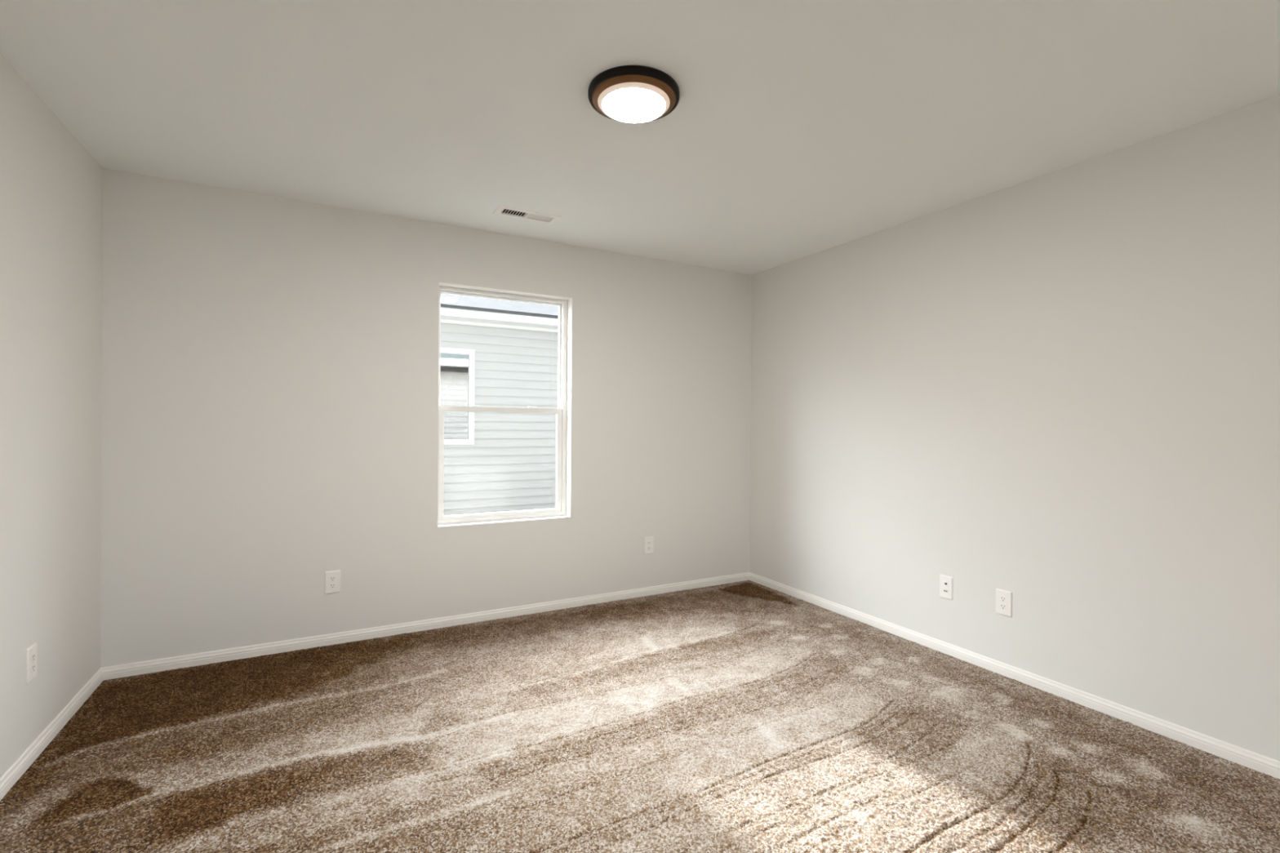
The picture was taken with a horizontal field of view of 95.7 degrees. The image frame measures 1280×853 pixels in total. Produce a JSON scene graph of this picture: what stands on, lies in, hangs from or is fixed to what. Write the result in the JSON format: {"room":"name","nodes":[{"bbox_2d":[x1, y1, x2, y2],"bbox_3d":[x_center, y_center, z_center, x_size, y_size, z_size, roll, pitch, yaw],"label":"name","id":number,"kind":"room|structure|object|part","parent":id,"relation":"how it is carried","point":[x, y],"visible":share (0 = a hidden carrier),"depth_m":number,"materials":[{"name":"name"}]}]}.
{"room":"empty bedroom","nodes":[
{"label":"empty bedroom","id":0,"kind":"room"},
{"bbox_2d":[0,53,102,777],"bbox_3d":[-1.524,0.011,0.674,0.160,3.040,4.660,0,0,-29],"label":"wall","id":1,"kind":"structure","parent":0,"point":[51,186],"depth_m":2.20,"materials":[{"name":"white paint"}]},
{"bbox_2d":[25,642,36,684],"bbox_3d":[-2.210,0.861,2.105,0.008,0.124,0.076,0,0,-29],"label":"wall outlet","id":2,"kind":"object","parent":1,"relation":"attached to","point":[31,652],"visible":1,"depth_m":2.10,"materials":[{"name":"white plastic"}]},
{"bbox_2d":[31,663,35,673],"bbox_3d":[-2.208,0.880,2.107,0.002,0.028,0.034,0,0,-29],"label":"receptacle","id":3,"kind":"object","parent":2,"relation":"attached to","point":[33,665],"depth_m":2.11,"materials":[{"name":"grey plastic"}]},
{"bbox_2d":[31,653,35,662],"bbox_3d":[-2.207,0.841,2.107,0.002,0.028,0.034,0,0,-29],"label":"receptacle","id":4,"kind":"object","parent":2,"relation":"attached to","point":[33,655],"depth_m":2.11,"materials":[{"name":"grey plastic"}]},
{"bbox_2d":[0,667,103,800],"bbox_3d":[-1.496,1.201,0.792,0.012,0.059,4.500,0,0,-29],"label":"baseboard","id":5,"kind":"structure","parent":1,"relation":"attached to","point":[20,766],"depth_m":2.20,"materials":[{"name":"white paint"}]},
{"bbox_2d":[100,168,751,667],"bbox_3d":[-0.878,-0.002,3.768,4.249,3.040,0.160,0,0,-29],"label":"wall","id":6,"kind":"structure","parent":0,"point":[269,364],"depth_m":3.27,"materials":[{"name":"white paint"}]},
{"bbox_2d":[324,570,340,594],"bbox_3d":[-1.712,0.868,3.227,0.076,0.124,0.008,0,0,-29],"label":"wall outlet","id":7,"kind":"object","parent":6,"relation":"attached to","point":[332,579],"visible":1,"depth_m":3.22,"materials":[{"name":"white plastic"}]},
{"bbox_2d":[328,582,336,588],"bbox_3d":[-1.711,0.888,3.224,0.034,0.028,0.002,0,0,-29],"label":"receptacle","id":8,"kind":"object","parent":7,"relation":"attached to","point":[331,585],"depth_m":3.22,"materials":[{"name":"grey plastic"}]},
{"bbox_2d":[328,576,336,582],"bbox_3d":[-1.711,0.849,3.224,0.034,0.028,0.002,0,0,-29],"label":"receptacle","id":9,"kind":"object","parent":7,"relation":"attached to","point":[331,579],"depth_m":3.22,"materials":[{"name":"grey plastic"}]},
{"bbox_2d":[102,572,749,680],"bbox_3d":[-0.846,1.190,3.699,3.929,0.059,0.012,0,0,-29],"label":"baseboard","id":10,"kind":"structure","parent":6,"relation":"attached to","point":[114,672],"depth_m":3.35,"materials":[{"name":"white paint"}]},
{"bbox_2d":[437,281,572,527],"bbox_3d":[-0.875,-0.129,3.762,0.862,1.481,0.151,0,0,-29],"label":"window","id":11,"kind":"structure","parent":6,"relation":"in","point":[563,411],"depth_m":3.87,"materials":[{"name":"white paint"}]},
{"bbox_3d":[-0.903,-0.468,3.801,0.808,0.752,0.026,0,0,-29],"label":"sash","id":12,"kind":"part","parent":11,"relation":"part of","materials":[{"name":"white plastic"}]},
{"bbox_3d":[-0.896,0.231,3.781,0.808,0.716,0.025,0,0,-29],"label":"sash","id":13,"kind":"part","parent":11,"relation":"part of","materials":[{"name":"white plastic"}]},
{"bbox_2d":[644,536,653,554],"bbox_3d":[0.065,0.862,4.193,0.076,0.124,0.008,0,0,-29],"label":"wall outlet","id":14,"kind":"object","parent":6,"relation":"attached to","point":[648,541],"visible":1,"depth_m":4.19,"materials":[{"name":"white plastic"}]},
{"bbox_2d":[0,0,1279,275],"bbox_3d":[0.244,-1.301,1.713,3.929,0.200,4.500,0,0,-29],"label":"ceiling","id":15,"kind":"structure","parent":0,"point":[797,129],"depth_m":2.12,"materials":[{"name":"white paint"}]},
{"bbox_2d":[492,204,561,224],"bbox_3d":[-0.648,-1.291,3.328,0.366,0.160,0.148,0,0,-29],"label":"ceiling vent","id":16,"kind":"object","parent":15,"relation":"in","point":[501,210],"visible":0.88,"depth_m":3.33,"materials":[{"name":"white metal"}]},
{"bbox_2d":[587,65,679,123],"bbox_3d":[-0.022,-1.179,2.093,0.330,0.054,0.330,0,0,-29],"label":"ceiling light","id":17,"kind":"object","parent":15,"relation":"attached to","point":[633,94],"visible":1,"depth_m":2.02,"materials":[{"name":"white glass"}]},
{"bbox_2d":[597,82,670,123],"bbox_3d":[-0.022,-1.167,2.093,0.260,0.018,0.260,0,0,-43],"label":"diffuser","id":18,"kind":"object","parent":17,"relation":"attached to","point":[625,102],"depth_m":2.05,"materials":[{"name":"white glass"}]},
{"bbox_2d":[0,580,1279,852],"bbox_3d":[0.225,1.240,1.727,3.929,0.012,4.500,0,0,-29],"label":"floor","id":19,"kind":"structure","parent":0,"point":[746,716],"depth_m":2.17,"materials":[{"name":"brown carpet"}]},
{"bbox_2d":[749,94,1279,761],"bbox_3d":[2.069,0.028,2.627,0.160,3.040,4.660,0,0,-29],"label":"wall","id":20,"kind":"structure","parent":0,"point":[1058,391],"depth_m":2.68,"materials":[{"name":"white paint"}]},
{"bbox_2d":[939,573,953,599],"bbox_3d":[1.672,0.880,3.168,0.014,0.124,0.076,0,0,-29],"label":"plate","id":21,"kind":"object","parent":20,"relation":"attached to","point":[945,582],"visible":1,"depth_m":3.16,"materials":[{"name":"white plastic"}]},
{"bbox_2d":[995,588,1012,617],"bbox_3d":[1.821,0.883,2.900,0.008,0.124,0.076,0,0,-29],"label":"wall outlet","id":22,"kind":"object","parent":20,"relation":"attached to","point":[1003,598],"visible":1,"depth_m":2.89,"materials":[{"name":"white plastic"}]},
{"bbox_2d":[1000,603,1006,609],"bbox_3d":[1.818,0.903,2.898,0.002,0.028,0.034,0,0,-29],"label":"receptacle","id":23,"kind":"object","parent":22,"relation":"attached to","point":[1002,606],"depth_m":2.90,"materials":[{"name":"grey plastic"}]},
{"bbox_2d":[1000,595,1006,602],"bbox_3d":[1.818,0.864,2.898,0.002,0.028,0.034,0,0,-29],"label":"receptacle","id":24,"kind":"object","parent":22,"relation":"attached to","point":[1002,598],"depth_m":2.90,"materials":[{"name":"grey plastic"}]},
{"bbox_2d":[749,572,1279,779],"bbox_3d":[1.946,1.217,2.662,0.012,0.059,4.500,0,0,-29],"label":"baseboard","id":25,"kind":"structure","parent":20,"relation":"attached to","point":[1258,762],"depth_m":2.66,"materials":[{"name":"white paint"}]},
{"label":"outside","id":26,"kind":"structure","parent":0,"visible":0},
{"bbox_3d":[-7.355,1.684,11.555,80.000,0.120,100.000,0,0,-29],"label":"ground","id":27,"kind":"structure","parent":26,"visible":0},
{"bbox_2d":[440,293,558,515],"bbox_3d":[-0.915,-0.956,15.058,11.760,5.220,8.350,0,0,-29],"label":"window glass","id":28,"kind":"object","parent":27,"relation":"on","point":[495,353],"visible":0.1,"depth_m":9.96,"materials":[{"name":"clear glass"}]},
{"bbox_3d":[-3.286,-0.499,9.537,0.925,1.438,0.006,0,0,-29],"label":"pane","id":29,"kind":"part","parent":28,"relation":"part of","materials":[{"name":"clear glass"}]}
]}

